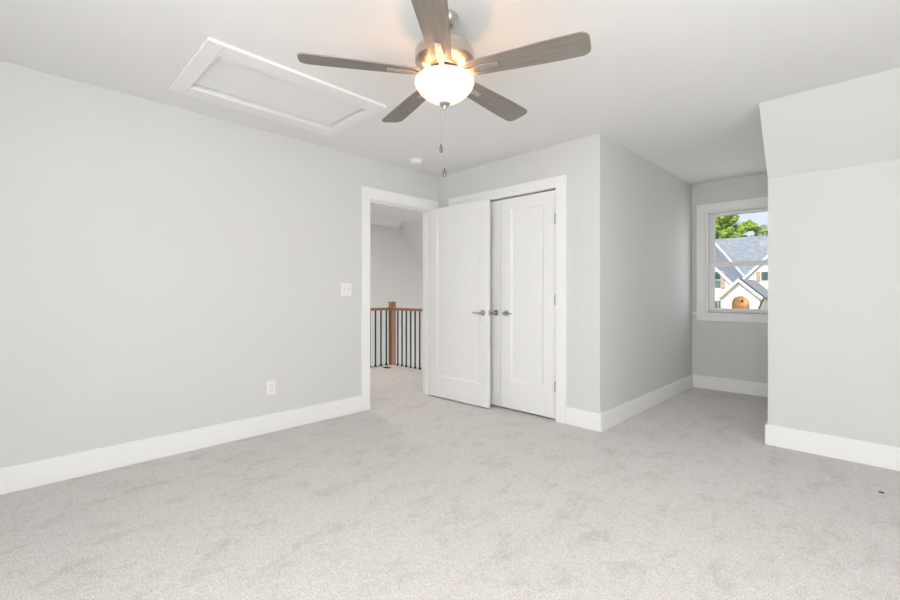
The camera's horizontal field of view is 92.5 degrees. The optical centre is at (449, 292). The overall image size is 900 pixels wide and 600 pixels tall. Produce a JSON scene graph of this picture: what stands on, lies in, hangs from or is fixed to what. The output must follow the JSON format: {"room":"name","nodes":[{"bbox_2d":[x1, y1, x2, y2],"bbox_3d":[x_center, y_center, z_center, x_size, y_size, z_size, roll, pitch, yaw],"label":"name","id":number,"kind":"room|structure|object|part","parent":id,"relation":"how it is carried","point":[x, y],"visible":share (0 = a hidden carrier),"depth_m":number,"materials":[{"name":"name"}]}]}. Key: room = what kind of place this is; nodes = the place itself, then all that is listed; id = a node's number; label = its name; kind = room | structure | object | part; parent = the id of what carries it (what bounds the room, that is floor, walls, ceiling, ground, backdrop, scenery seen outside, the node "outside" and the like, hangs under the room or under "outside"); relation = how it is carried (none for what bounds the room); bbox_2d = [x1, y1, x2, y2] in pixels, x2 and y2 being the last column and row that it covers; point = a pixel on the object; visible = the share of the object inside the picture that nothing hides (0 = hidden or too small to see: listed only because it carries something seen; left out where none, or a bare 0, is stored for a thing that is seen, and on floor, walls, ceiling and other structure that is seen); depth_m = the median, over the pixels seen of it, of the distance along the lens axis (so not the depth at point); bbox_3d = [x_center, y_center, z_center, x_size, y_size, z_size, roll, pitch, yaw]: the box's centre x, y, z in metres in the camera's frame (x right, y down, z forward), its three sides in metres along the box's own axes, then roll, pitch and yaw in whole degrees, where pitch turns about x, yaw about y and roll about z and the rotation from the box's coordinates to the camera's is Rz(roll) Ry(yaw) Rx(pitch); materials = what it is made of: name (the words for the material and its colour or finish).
{"room":"empty bedroom","nodes":[
{"label":"empty bedroom","id":0,"kind":"room"},
{"bbox_2d":[0,60,437,467],"bbox_3d":[-0.859,-0.170,4.200,0.115,2.600,7.400,0,0,44],"label":"wall","id":1,"kind":"structure","parent":0,"point":[161,265],"depth_m":2.95,"materials":[{"name":"white paint"}]},
{"bbox_2d":[0,395,361,494],"bbox_3d":[-2.087,1.055,2.853,0.016,0.150,3.556,0,0,44],"label":"baseboard","id":2,"kind":"structure","parent":1,"relation":"attached to","point":[23,476],"depth_m":2.93,"materials":[{"name":"white paint"}]},
{"bbox_2d":[267,380,275,395],"bbox_3d":[-1.454,0.770,3.505,0.009,0.118,0.072,0,0,44],"label":"electrical outlet","id":3,"kind":"object","parent":1,"relation":"attached to","point":[271,385],"visible":1,"depth_m":3.50,"materials":[{"name":"white plastic"}]},
{"bbox_2d":[341,283,351,295],"bbox_3d":[-0.961,-0.032,4.001,0.018,0.120,0.116,0,0,44],"label":"light switch","id":4,"kind":"object","parent":1,"relation":"attached to","point":[346,288],"visible":1,"depth_m":4.00,"materials":[{"name":"white plastic"}]},
{"bbox_2d":[361,186,438,410],"bbox_3d":[-0.489,0.052,4.483,0.018,2.155,1.016,0,0,44],"label":"trim","id":5,"kind":"structure","parent":1,"relation":"attached to","point":[367,193],"depth_m":4.16,"materials":[{"name":"white paint"}]},
{"bbox_2d":[370,199,429,394],"bbox_3d":[-0.544,0.102,4.523,0.117,2.055,0.829,0,0,44],"label":"trim","id":6,"kind":"structure","parent":1,"relation":"attached to","point":[426,213],"depth_m":4.79,"materials":[{"name":"white paint"}]},
{"bbox_2d":[430,199,489,407],"bbox_3d":[0.082,0.102,4.469,0.840,2.027,0.144,0,0,43],"label":"door","id":7,"kind":"structure","parent":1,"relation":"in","point":[459,234],"depth_m":4.43,"materials":[{"name":"white paint"}]},
{"bbox_3d":[0.278,0.194,4.225,0.135,0.058,0.054,0,0,43],"label":"lever handle","id":8,"kind":"part","parent":7,"relation":"part of","materials":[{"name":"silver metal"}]},
{"bbox_2d":[370,217,402,227],"bbox_3d":[-2.193,-1.343,6.668,0.135,0.255,3.660,0,0,44],"label":"ceiling","id":9,"kind":"structure","parent":0,"point":[376,221],"depth_m":7.72,"materials":[{"name":"white paint"}]},
{"bbox_2d":[370,224,422,368],"bbox_3d":[-1.878,1.230,7.158,0.100,5.400,4.800,0,0,44],"label":"wall","id":10,"kind":"structure","parent":0,"point":[396,266],"depth_m":7.96,"materials":[{"name":"white paint"}]},
{"bbox_2d":[400,219,422,257],"bbox_3d":[0.364,-0.905,7.454,2.690,1.130,1.040,0,0,44],"label":"ceiling","id":11,"kind":"structure","parent":0,"point":[413,229],"depth_m":8.00,"materials":[{"name":"white paint"}]},
{"bbox_2d":[0,364,899,599],"bbox_3d":[0.270,1.255,2.955,7.250,0.250,7.300,0,0,44],"label":"floor","id":12,"kind":"structure","parent":0,"point":[413,495],"depth_m":2.23,"materials":[{"name":"carpet"}]},
{"bbox_2d":[370,302,422,369],"bbox_3d":[-1.206,0.634,5.271,1.869,0.992,2.734,0,0,44],"label":"stair railing","id":13,"kind":"object","parent":12,"relation":"on","point":[392,308],"visible":0.34,"depth_m":6.66,"materials":[{"name":"brown wood"}]},
{"bbox_3d":[-1.872,0.250,5.864,0.064,0.040,2.650,0,0,44],"label":"handrail","id":14,"kind":"part","parent":13,"relation":"part of","materials":[{"name":"brown wood"}]},
{"bbox_3d":[-0.917,0.634,6.839,0.088,0.992,0.088,0,0,44],"label":"newel post","id":15,"kind":"part","parent":13,"relation":"part of","materials":[{"name":"brown wood"}]},
{"bbox_3d":[-0.250,0.250,6.187,1.785,0.040,0.064,0,0,44],"label":"handrail","id":16,"kind":"part","parent":13,"relation":"part of","materials":[{"name":"brown wood"}]},
{"bbox_2d":[0,0,899,221],"bbox_3d":[-0.036,-1.355,3.226,7.765,0.100,6.960,0,0,44],"label":"ceiling","id":17,"kind":"structure","parent":0,"point":[681,85],"depth_m":2.41,"materials":[{"name":"white paint"}]},
{"bbox_2d":[169,37,386,135],"bbox_3d":[-1.111,-1.311,2.867,0.775,0.048,1.133,0,0,44],"label":"attic hatch","id":18,"kind":"object","parent":17,"relation":"attached to","point":[217,65],"visible":1,"depth_m":2.78,"materials":[{"name":"white paint"}]},
{"bbox_3d":[-1.107,-1.324,2.864,0.491,0.022,0.958,0,0,44],"label":"hatch panel","id":19,"kind":"part","parent":18,"relation":"part of","materials":[{"name":"white paint"}]},
{"bbox_2d":[410,158,422,164],"bbox_3d":[-0.329,-1.285,4.227,0.132,0.040,0.132,0,0,44],"label":"smoke detector","id":20,"kind":"object","parent":17,"relation":"attached to","point":[415,161],"visible":1,"depth_m":4.19,"materials":[{"name":"white plastic"}]},
{"bbox_2d":[297,0,590,176],"bbox_3d":[-0.002,-0.926,2.077,1.276,0.757,1.235,0,0,44],"label":"ceiling fan","id":21,"kind":"object","parent":17,"relation":"hanging from","point":[446,61],"visible":1,"depth_m":1.93,"materials":[{"name":"wood"}]},
{"bbox_3d":[-0.409,-1.035,1.955,0.535,0.006,0.136,0,11,-13],"label":"blade","id":22,"kind":"part","parent":21,"relation":"part of","materials":[{"name":"grey wood"}]},
{"bbox_3d":[-0.225,-1.035,2.378,0.136,0.006,0.535,-13,6,-30],"label":"blade","id":23,"kind":"part","parent":21,"relation":"part of","materials":[{"name":"grey wood"}]},
{"bbox_3d":[-0.063,-1.035,1.650,0.136,0.006,0.535,11,1,5],"label":"blade","id":24,"kind":"part","parent":21,"relation":"part of","materials":[{"name":"grey wood"}]},
{"bbox_3d":[-0.026,-0.731,2.041,0.002,0.278,0.002,0,0,44],"label":"pull chain","id":25,"kind":"part","parent":21,"relation":"part of","materials":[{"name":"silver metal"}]},
{"bbox_3d":[-0.026,-0.957,2.041,0.279,0.115,0.279,0,0,44],"label":"lamp shade","id":26,"kind":"part","parent":21,"relation":"part of","materials":[{"name":"white glass"}]},
{"bbox_3d":[0.234,-1.035,2.335,0.136,0.006,0.535,-15,-10,40],"label":"blade","id":27,"kind":"part","parent":21,"relation":"part of","materials":[{"name":"grey wood"}]},
{"bbox_3d":[0.335,-1.035,1.885,0.535,0.006,0.136,0,-11,23],"label":"blade","id":28,"kind":"part","parent":21,"relation":"part of","materials":[{"name":"grey wood"}]},
{"bbox_2d":[438,134,595,411],"bbox_3d":[0.572,-0.170,4.237,1.878,2.600,0.115,0,0,44],"label":"wall","id":29,"kind":"structure","parent":0,"point":[576,159],"depth_m":3.68,"materials":[{"name":"white paint"}]},
{"bbox_2d":[490,200,500,405],"bbox_3d":[0.269,0.100,4.441,0.612,2.024,0.090,0,0,44],"label":"door","id":30,"kind":"structure","parent":29,"relation":"in","point":[495,206],"depth_m":4.28,"materials":[{"name":"white paint"}]},
{"bbox_3d":[0.412,0.196,4.276,0.135,0.058,0.054,0,0,44],"label":"lever handle","id":31,"kind":"part","parent":30,"relation":"part of","materials":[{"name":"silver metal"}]},
{"bbox_2d":[448,174,566,423],"bbox_3d":[0.495,0.052,4.219,1.420,2.155,0.018,0,0,44],"label":"trim","id":32,"kind":"structure","parent":29,"relation":"attached to","point":[559,182],"depth_m":3.76,"materials":[{"name":"white paint"}]},
{"bbox_2d":[501,190,555,418],"bbox_3d":[0.715,0.100,4.004,0.628,2.024,0.090,0,0,44],"label":"door","id":33,"kind":"structure","parent":29,"relation":"in","point":[528,222],"depth_m":4.01,"materials":[{"name":"white paint"}]},
{"bbox_3d":[0.550,0.196,4.141,0.120,0.058,0.054,0,0,44],"label":"lever handle","id":34,"kind":"part","parent":33,"relation":"part of","materials":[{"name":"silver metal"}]},
{"bbox_2d":[566,406,601,431],"bbox_3d":[1.117,1.055,3.612,0.317,0.150,0.016,0,0,44],"label":"baseboard","id":35,"kind":"structure","parent":29,"relation":"attached to","point":[590,420],"depth_m":3.60,"materials":[{"name":"white paint"}]},
{"bbox_2d":[596,133,691,412],"bbox_3d":[2.031,-0.170,4.400,0.150,2.600,2.390,0,0,44],"label":"wall","id":36,"kind":"structure","parent":0,"point":[644,210],"depth_m":4.07,"materials":[{"name":"white paint"}]},
{"bbox_2d":[601,375,692,430],"bbox_3d":[2.073,1.055,4.348,2.374,0.150,0.016,0,0,-45],"label":"baseboard","id":37,"kind":"structure","parent":36,"relation":"attached to","point":[611,417],"depth_m":4.11,"materials":[{"name":"white paint"}]},
{"bbox_2d":[692,173,767,382],"bbox_3d":[3.325,-0.170,4.911,1.280,2.600,0.150,0,0,44],"label":"wall","id":38,"kind":"structure","parent":0,"point":[721,349],"depth_m":4.95,"materials":[{"name":"white paint"}]},
{"bbox_2d":[692,197,767,322],"bbox_3d":[3.312,-0.360,4.897,0.956,1.370,0.188,0,0,44],"label":"window","id":39,"kind":"structure","parent":38,"relation":"in","point":[706,214],"depth_m":5.08,"materials":[{"name":"white paint"}]},
{"bbox_3d":[3.294,0.241,4.879,0.956,0.022,0.138,0,0,44],"label":"sill","id":40,"kind":"part","parent":39,"relation":"part of","materials":[{"name":"white paint"}]},
{"bbox_3d":[3.325,-0.362,4.911,0.700,1.185,0.150,0,0,44],"label":"frame","id":41,"kind":"part","parent":39,"relation":"part of","materials":[{"name":"white paint"}]},
{"bbox_3d":[3.342,-0.623,4.927,0.660,0.625,0.033,0,0,44],"label":"sash","id":42,"kind":"part","parent":39,"relation":"part of","materials":[{"name":"glass"}]},
{"bbox_3d":[3.313,-0.067,4.898,0.636,0.590,0.036,0,0,44],"label":"sash","id":43,"kind":"part","parent":39,"relation":"part of","materials":[{"name":"white paint"}]},
{"bbox_2d":[692,374,767,396],"bbox_3d":[3.259,1.055,4.859,1.031,0.150,0.016,0,0,44],"label":"baseboard","id":44,"kind":"structure","parent":38,"relation":"attached to","point":[699,381],"depth_m":4.90,"materials":[{"name":"white paint"}]},
{"bbox_2d":[768,176,787,427],"bbox_3d":[2.930,-0.170,3.701,0.120,2.600,2.130,0,0,44],"label":"wall","id":45,"kind":"structure","parent":0,"point":[777,187],"depth_m":3.17,"materials":[{"name":"white paint"}]},
{"bbox_2d":[759,67,899,178],"bbox_3d":[3.025,-1.077,2.343,2.156,0.455,0.380,0,0,44],"label":"ceiling","id":46,"kind":"structure","parent":0,"point":[854,122],"depth_m":2.82,"materials":[{"name":"white paint"}]},
{"bbox_2d":[788,159,899,446],"bbox_3d":[3.264,0.080,2.430,2.136,2.100,0.120,0,0,44],"label":"wall","id":47,"kind":"structure","parent":0,"point":[844,223],"depth_m":2.92,"materials":[{"name":"white paint"}]},
{"bbox_2d":[765,424,899,470],"bbox_3d":[3.132,1.055,2.464,2.172,0.150,0.016,0,0,44],"label":"baseboard","id":48,"kind":"structure","parent":47,"relation":"attached to","point":[858,451],"depth_m":2.94,"materials":[{"name":"white paint"}]},
{"bbox_3d":[43.931,4.255,59.153,160.000,2.750,134.000,0,0,44],"label":"ground","id":49,"kind":"structure","parent":0,"visible":0},
{"bbox_2d":[715,217,732,238],"bbox_3d":[47.907,-7.679,78.872,7.360,21.121,6.874,0,0,44],"label":"tree","id":50,"kind":"object","parent":49,"relation":"on","point":[717,235],"visible":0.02,"depth_m":78.01,"materials":[{"name":"green plant"}]},
{"bbox_2d":[715,215,748,238],"bbox_3d":[44.599,-5.775,68.831,5.364,17.314,5.385,0,0,44],"label":"tree","id":51,"kind":"object","parent":49,"relation":"on","point":[729,231],"visible":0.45,"depth_m":68.19,"materials":[{"name":"green plant"}]},
{"bbox_2d":[715,235,767,308],"bbox_3d":[35.377,-2.145,50.419,30.000,10.050,24.450,0,0,44],"label":"house","id":52,"kind":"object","parent":49,"relation":"on","point":[738,287],"visible":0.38,"depth_m":46.53,"materials":[{"name":"white"}]},
{"bbox_3d":[27.413,1.500,44.516,1.480,1.460,0.030,0,0,44],"label":"pane","id":53,"kind":"part","parent":52,"relation":"part of","materials":[{"name":"teal glass"}]},
{"bbox_3d":[27.320,-1.340,44.606,1.220,1.660,0.030,0,0,44],"label":"pane","id":54,"kind":"part","parent":52,"relation":"part of","materials":[{"name":"teal glass"}]},
{"bbox_2d":[721,272,724,287],"bbox_3d":[27.850,-1.330,44.018,0.320,1.720,0.110,0,0,44],"label":"shutter","id":55,"kind":"object","parent":52,"relation":"hanging from","point":[722,273],"depth_m":43.93,"materials":[{"name":"brown wood"}]},
{"bbox_3d":[29.078,1.505,42.556,1.800,2.750,0.100,0,0,44],"label":"entry door","id":56,"kind":"part","parent":52,"relation":"part of","materials":[{"name":"brown wood"}]},
{"bbox_2d":[756,272,759,280],"bbox_3d":[33.519,-1.800,46.864,0.360,1.020,0.110,0,0,44],"label":"shutter","id":57,"kind":"object","parent":52,"relation":"hanging from","point":[757,273],"depth_m":46.85,"materials":[{"name":"brown wood"}]},
{"bbox_3d":[34.001,-1.810,46.462,0.730,0.960,0.030,0,0,44],"label":"pane","id":58,"kind":"part","parent":52,"relation":"part of","materials":[{"name":"teal glass"}]},
{"bbox_2d":[737,219,763,236],"bbox_3d":[51.536,-4.851,73.592,4.919,15.465,4.427,0,0,44],"label":"tree","id":59,"kind":"object","parent":49,"relation":"on","point":[751,226],"visible":0.19,"depth_m":72.84,"materials":[{"name":"green plant"}]},
{"bbox_2d":[757,224,767,235],"bbox_3d":[49.350,-3.935,67.810,4.119,13.634,4.184,0,0,44],"label":"tree","id":60,"kind":"object","parent":49,"relation":"on","point":[762,230],"visible":0.07,"depth_m":67.04,"materials":[{"name":"green plant"}]}
]}

